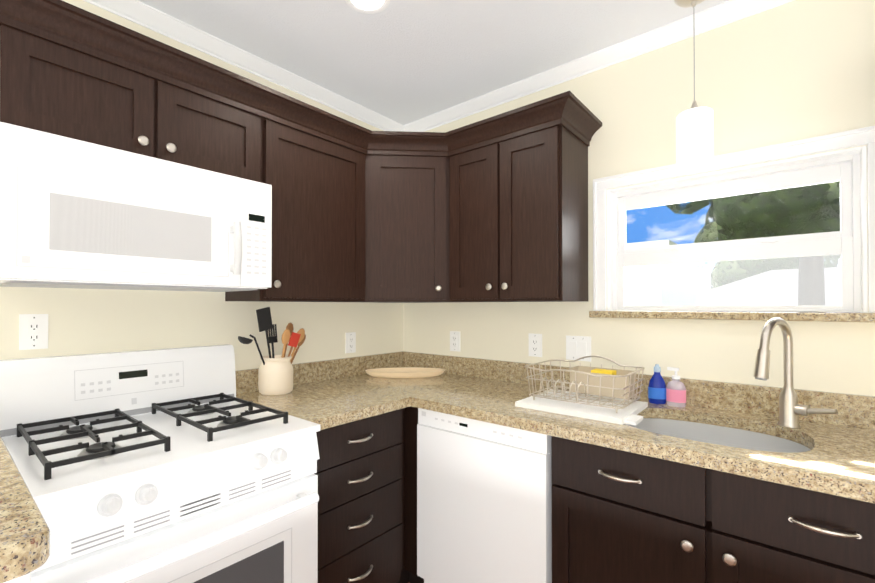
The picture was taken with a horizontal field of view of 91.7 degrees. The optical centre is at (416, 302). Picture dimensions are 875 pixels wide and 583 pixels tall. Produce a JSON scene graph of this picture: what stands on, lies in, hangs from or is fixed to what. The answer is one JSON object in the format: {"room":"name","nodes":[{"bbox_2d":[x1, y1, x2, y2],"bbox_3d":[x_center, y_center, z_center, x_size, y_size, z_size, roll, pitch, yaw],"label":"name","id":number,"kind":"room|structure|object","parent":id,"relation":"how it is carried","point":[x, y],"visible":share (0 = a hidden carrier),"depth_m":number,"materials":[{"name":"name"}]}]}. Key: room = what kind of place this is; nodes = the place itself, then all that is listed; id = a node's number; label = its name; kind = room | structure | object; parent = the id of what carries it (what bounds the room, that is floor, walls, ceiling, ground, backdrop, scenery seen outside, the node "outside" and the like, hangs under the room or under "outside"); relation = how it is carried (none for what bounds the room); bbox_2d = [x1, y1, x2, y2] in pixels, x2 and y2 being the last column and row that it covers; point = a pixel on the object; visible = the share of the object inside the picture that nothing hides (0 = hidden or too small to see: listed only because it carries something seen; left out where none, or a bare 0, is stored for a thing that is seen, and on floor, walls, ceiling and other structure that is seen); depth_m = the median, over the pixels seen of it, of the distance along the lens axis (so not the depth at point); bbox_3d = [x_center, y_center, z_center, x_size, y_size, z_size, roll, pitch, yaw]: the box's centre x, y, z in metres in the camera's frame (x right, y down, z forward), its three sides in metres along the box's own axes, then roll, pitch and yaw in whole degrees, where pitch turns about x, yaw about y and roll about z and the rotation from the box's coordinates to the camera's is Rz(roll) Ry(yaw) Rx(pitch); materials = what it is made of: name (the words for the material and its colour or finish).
{"room":"kitchen","nodes":[
{"label":"kitchen","id":0,"kind":"room"},
{"bbox_2d":[0,0,403,370],"bbox_3d":[-1.661,0.089,1.102,0.160,2.470,4.560,0,-1,41],"label":"wall","id":1,"kind":"structure","parent":0,"point":[80,321],"depth_m":1.78,"materials":[{"name":"paint"}]},
{"bbox_2d":[19,314,47,349],"bbox_3d":[-1.274,0.097,1.415,0.008,0.117,0.072,0,-1,41],"label":"outlet","id":2,"kind":"object","parent":1,"relation":"attached to","point":[33,331],"visible":1,"depth_m":1.41,"materials":[{"name":"white plastic"}]},
{"bbox_2d":[0,4,259,181],"bbox_3d":[-0.984,-0.615,1.511,0.324,0.316,0.760,0,-1,41],"label":"upper cabinet","id":3,"kind":"object","parent":1,"relation":"attached to","point":[56,80],"depth_m":1.33,"materials":[{"name":"brown wood"}]},
{"bbox_2d":[0,122,271,291],"bbox_3d":[-0.935,-0.253,1.466,0.452,0.405,0.754,0,-1,41],"label":"over-the-range microwave","id":4,"kind":"object","parent":3,"relation":"attached to","point":[75,213],"visible":1,"depth_m":1.27,"materials":[{"name":"white"}]},
{"bbox_2d":[225,100,363,301],"bbox_3d":[-0.510,-0.387,2.010,0.376,0.763,0.618,0,-1,41],"label":"upper cabinet","id":5,"kind":"object","parent":1,"relation":"attached to","point":[314,169],"depth_m":1.87,"materials":[{"name":"brown wood"}]},
{"bbox_2d":[345,332,355,352],"bbox_3d":[-0.375,0.230,2.438,0.008,0.117,0.072,0,-1,41],"label":"electrical outlet","id":6,"kind":"object","parent":1,"relation":"attached to","point":[350,342],"visible":1,"depth_m":2.44,"materials":[{"name":"white plastic"}]},
{"bbox_2d":[138,0,728,124],"bbox_3d":[0.128,-1.183,-0.458,4.920,0.050,4.920,0,-1,41],"label":"ceiling","id":7,"kind":"structure","parent":0,"point":[403,62],"depth_m":1.82,"materials":[{"name":"white paint"}]},
{"bbox_2d":[345,0,389,13],"bbox_3d":[-0.182,-1.138,1.584,0.176,0.007,0.176,0,-1,41],"label":"recessed light","id":8,"kind":"object","parent":7,"relation":"in","point":[369,6],"visible":1,"depth_m":1.62,"materials":[{"name":"white glass"}]},
{"bbox_2d":[83,0,794,131],"bbox_3d":[0.128,-1.128,-0.458,4.600,0.058,4.600,0,-1,41],"label":"crown molding","id":9,"kind":"structure","parent":7,"relation":"attached to","point":[182,32],"depth_m":1.91,"materials":[{"name":"white wood"}]},
{"bbox_2d":[674,0,713,171],"bbox_3d":[1.024,-0.820,1.561,0.124,0.644,0.124,0,-1,41],"label":"pendant light","id":10,"kind":"object","parent":7,"relation":"hanging from","point":[694,137],"visible":1,"depth_m":1.52,"materials":[{"name":"white glass"}]},
{"bbox_2d":[404,0,874,395],"bbox_3d":[1.698,0.091,1.322,4.920,2.470,0.160,0,-1,41],"label":"wall","id":11,"kind":"structure","parent":0,"point":[796,70],"depth_m":1.68,"materials":[{"name":"paint"}]},
{"bbox_2d":[364,131,451,302],"bbox_3d":[-0.053,-0.385,2.301,0.678,0.763,0.681,0,-1,41],"label":"upper cabinet","id":12,"kind":"object","parent":11,"relation":"attached to","point":[408,175],"depth_m":2.12,"materials":[{"name":"brown wood"}]},
{"bbox_2d":[450,331,459,351],"bbox_3d":[0.229,0.227,2.497,0.072,0.117,0.008,0,-1,41],"label":"electrical outlet","id":13,"kind":"object","parent":11,"relation":"attached to","point":[454,340],"visible":1,"depth_m":2.49,"materials":[{"name":"white plastic"}]},
{"bbox_2d":[452,108,591,301],"bbox_3d":[0.446,-0.387,2.066,0.638,0.763,0.376,0,-1,41],"label":"upper cabinet","id":14,"kind":"object","parent":11,"relation":"attached to","point":[493,209],"depth_m":1.90,"materials":[{"name":"brown wood"}]},
{"bbox_2d":[529,333,541,356],"bbox_3d":[0.608,0.216,2.165,0.072,0.117,0.008,0,-1,41],"label":"electrical outlet","id":15,"kind":"object","parent":11,"relation":"attached to","point":[535,345],"visible":1,"depth_m":2.16,"materials":[{"name":"white plastic"}]},
{"bbox_2d":[566,335,590,361],"bbox_3d":[0.772,0.217,2.019,0.118,0.117,0.010,0,-1,41],"label":"switch plate","id":16,"kind":"object","parent":11,"relation":"attached to","point":[577,347],"visible":0.92,"depth_m":2.02,"materials":[{"name":"white plastic"}]},
{"bbox_2d":[589,311,874,321],"bbox_3d":[1.180,0.051,1.667,0.950,0.030,0.095,0,-1,41],"label":"window sill","id":17,"kind":"structure","parent":11,"relation":"attached to","point":[823,317],"depth_m":1.58,"materials":[{"name":"beige stone"}]},
{"bbox_2d":[593,126,874,312],"bbox_3d":[1.205,-0.268,1.698,0.926,0.607,0.128,0,-1,41],"label":"window","id":18,"kind":"structure","parent":11,"relation":"in","point":[844,241],"depth_m":1.62,"materials":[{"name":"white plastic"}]},
{"bbox_3d":[0.128,1.337,-0.477,4.920,0.050,4.920,0,-1,41],"label":"floor","id":19,"kind":"structure","parent":0,"visible":0},
{"bbox_2d":[4,572,30,582],"bbox_3d":[-0.992,0.821,0.828,1.199,1.003,0.218,0,-1,41],"label":"wall","id":20,"kind":"structure","parent":19,"relation":"on","point":[26,578],"depth_m":0.51,"materials":[{"name":"white paint"}]},
{"bbox_2d":[0,436,49,582],"bbox_3d":[-1.003,0.298,0.792,1.234,0.040,0.324,0,-1,41],"label":"countertop","id":21,"kind":"structure","parent":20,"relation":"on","point":[24,539],"depth_m":0.52,"materials":[{"name":"beige stone"}]},
{"bbox_2d":[0,344,319,582],"bbox_3d":[-0.809,0.743,1.347,0.731,1.126,0.754,0,-1,41],"label":"gas range","id":22,"kind":"object","parent":19,"relation":"on","point":[178,465],"visible":1,"depth_m":1.25,"materials":[{"name":"white metal"}]},
{"bbox_2d":[314,408,405,582],"bbox_3d":[-0.434,0.893,1.903,0.619,0.874,0.568,0,-1,41],"label":"base cabinet","id":23,"kind":"object","parent":19,"relation":"on","point":[361,465],"depth_m":1.69,"materials":[{"name":"brown wood"}]},
{"bbox_2d":[406,406,423,582],"bbox_3d":[-0.054,0.896,2.309,0.655,0.874,0.654,0,-1,41],"label":"base cabinet","id":24,"kind":"object","parent":19,"relation":"on","point":[411,412],"depth_m":1.92,"materials":[{"name":"brown wood"}]},
{"bbox_2d":[417,408,551,582],"bbox_3d":[0.424,0.894,1.891,0.594,0.870,0.596,0,-1,41],"label":"dishwasher","id":25,"kind":"object","parent":19,"relation":"on","point":[484,502],"visible":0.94,"depth_m":1.65,"materials":[{"name":"white metal"}]},
{"bbox_2d":[874,504,874,582],"bbox_3d":[1.617,0.885,0.866,0.830,0.874,0.619,0,-1,41],"label":"base cabinet","id":26,"kind":"object","parent":19,"relation":"on","point":[874,504],"depth_m":0.96,"materials":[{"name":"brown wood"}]},
{"bbox_2d":[235,351,874,503],"bbox_3d":[0.640,0.379,1.364,2.949,0.145,1.167,0,-1,41],"label":"countertop","id":27,"kind":"structure","parent":26,"relation":"on","point":[838,459],"depth_m":1.58,"materials":[{"name":"beige stone"}]},
{"bbox_2d":[238,307,305,394],"bbox_3d":[-0.652,0.217,1.955,0.154,0.397,0.353,0,-1,41],"label":"utensil crock","id":28,"kind":"object","parent":27,"relation":"on","point":[275,374],"visible":1,"depth_m":1.90,"materials":[{"name":"beige ceramic"}]},
{"bbox_2d":[365,367,445,377],"bbox_3d":[-0.060,0.401,2.416,0.351,0.036,0.351,0,-1,41],"label":"oval platter","id":29,"kind":"object","parent":27,"relation":"on","point":[410,372],"visible":1,"depth_m":2.36,"materials":[{"name":"beige"}]},
{"bbox_2d":[515,389,647,424],"bbox_3d":[0.670,0.404,1.675,0.435,0.018,0.340,0,-1,41],"label":"board","id":30,"kind":"object","parent":27,"relation":"on","point":[628,414],"visible":0.94,"depth_m":1.60,"materials":[{"name":"white plastic"}]},
{"bbox_2d":[525,356,644,412],"bbox_3d":[0.672,0.310,1.701,0.385,0.168,0.300,0,-1,41],"label":"wire dish rack","id":31,"kind":"object","parent":30,"relation":"on","point":[606,382],"visible":1,"depth_m":1.68,"materials":[{"name":"silver metal"}]},
{"bbox_2d":[648,364,665,403],"bbox_3d":[0.994,0.333,1.749,0.065,0.160,0.045,0,-1,41],"label":"soap bottle","id":32,"kind":"object","parent":27,"relation":"on","point":[657,390],"visible":0.96,"depth_m":1.74,"materials":[{"name":"blue plastic"}]},
{"bbox_2d":[666,367,685,406],"bbox_3d":[1.042,0.337,1.701,0.070,0.152,0.056,0,-1,41],"label":"soap bottle","id":33,"kind":"object","parent":27,"relation":"on","point":[675,392],"visible":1,"depth_m":1.68,"materials":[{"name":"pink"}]},
{"bbox_2d":[626,418,809,451],"bbox_3d":[0.969,0.558,1.412,0.576,0.210,0.451,0,-1,41],"label":"sink","id":34,"kind":"object","parent":27,"relation":"in","point":[723,436],"visible":0.06,"depth_m":1.56,"materials":[{"name":"silver metal"}]},
{"bbox_2d":[753,318,837,427],"bbox_3d":[1.206,0.229,1.351,0.199,0.362,0.210,0,-1,41],"label":"pull-down faucet","id":35,"kind":"object","parent":27,"relation":"on","point":[791,409],"visible":1,"depth_m":1.39,"materials":[{"name":"silver metal"}]},
{"label":"outside","id":36,"kind":"structure","parent":0,"visible":0},
{"bbox_2d":[626,202,840,293],"bbox_3d":[53.669,-22.007,49.044,140.000,52.600,0.200,0,-1,41],"label":"sky","id":37,"kind":"structure","parent":36,"point":[669,227],"depth_m":62.93,"materials":[{"name":"blue"}]},
{"bbox_3d":[30.222,4.195,29.703,70.000,0.100,79.500,0,-1,41],"label":"ground","id":38,"kind":"structure","parent":36,"visible":0},
{"bbox_2d":[617,240,704,311],"bbox_3d":[5.885,1.315,12.831,4.100,5.400,5.400,0,-1,41],"label":"building","id":39,"kind":"structure","parent":38,"relation":"on","point":[661,299],"depth_m":10.14,"materials":[{"name":"white"}]},
{"bbox_2d":[666,181,840,312],"bbox_3d":[8.790,-0.505,9.582,5.864,9.157,4.207,0,-1,41],"label":"tree","id":40,"kind":"object","parent":38,"relation":"on","point":[814,220],"depth_m":8.99,"materials":[{"name":"green plant"}]},
{"bbox_2d":[710,233,838,288],"bbox_3d":[22.144,-0.331,26.692,6.365,8.992,5.912,0,-1,41],"label":"tree","id":41,"kind":"object","parent":38,"relation":"on","point":[731,266],"depth_m":25.67,"materials":[{"name":"green plant"}]},
{"bbox_2d":[696,267,860,312],"bbox_3d":[15.513,1.362,15.691,11.600,5.350,9.000,0,-1,41],"label":"neighbouring house","id":42,"kind":"structure","parent":38,"relation":"on","point":[770,288],"depth_m":15.29,"materials":[{"name":"white"}]}
]}

